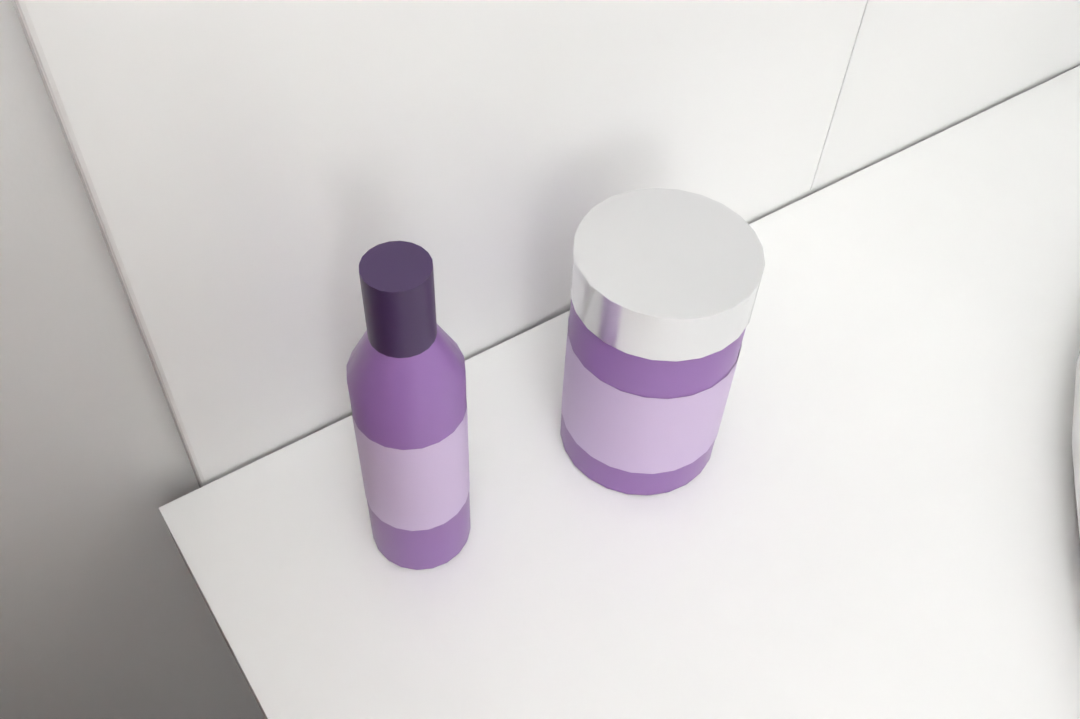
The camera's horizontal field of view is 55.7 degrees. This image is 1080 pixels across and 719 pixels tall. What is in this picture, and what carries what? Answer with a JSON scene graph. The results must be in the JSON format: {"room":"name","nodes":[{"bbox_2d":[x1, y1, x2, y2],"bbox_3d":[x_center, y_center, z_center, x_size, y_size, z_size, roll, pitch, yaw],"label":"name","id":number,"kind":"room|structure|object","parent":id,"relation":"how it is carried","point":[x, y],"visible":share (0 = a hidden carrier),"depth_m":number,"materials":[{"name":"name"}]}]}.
{"room":"bathroom","nodes":[
{"label":"bathroom","id":0,"kind":"room"},
{"bbox_2d":[0,0,264,718],"bbox_3d":[-0.384,-0.459,-0.266,3.120,2.740,0.140,-26,55,-23],"label":"wall","id":1,"kind":"structure","parent":0,"point":[105,613],"depth_m":0.43,"materials":[{"name":"white paint"}]},
{"bbox_3d":[0.624,1.660,-0.176,3.120,0.100,3.880,-26,55,-23],"label":"floor","id":2,"kind":"structure","parent":0,"visible":0},
{"bbox_2d":[159,66,1079,718],"bbox_3d":[0.954,0.703,0.240,1.162,0.545,2.291,-26,55,-23],"label":"countertop","id":3,"kind":"structure","parent":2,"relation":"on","point":[871,510],"depth_m":0.45,"materials":[{"name":"white"}]},
{"bbox_2d":[346,241,469,569],"bbox_3d":[-0.048,0.021,0.382,0.042,0.155,0.042,-26,55,-23],"label":"bottle","id":4,"kind":"object","parent":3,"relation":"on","point":[406,376],"visible":0.98,"depth_m":0.35,"materials":[{"name":"purple plastic"}]},
{"bbox_2d":[560,188,764,494],"bbox_3d":[0.047,-0.004,0.435,0.073,0.115,0.073,-26,55,-23],"label":"candle jar","id":5,"kind":"object","parent":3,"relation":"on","point":[665,285],"visible":1,"depth_m":0.40,"materials":[{"name":"purple"}]},
{"bbox_3d":[1.901,0.121,-0.663,0.140,2.740,3.880,-26,55,-23],"label":"wall","id":6,"kind":"structure","parent":0,"visible":0},
{"bbox_2d":[11,0,1079,487],"bbox_3d":[0.877,0.334,0.059,1.155,0.360,1.955,-26,55,-23],"label":"backsplash","id":7,"kind":"structure","parent":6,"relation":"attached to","point":[259,178],"depth_m":0.42,"materials":[{"name":"white"}]}
]}

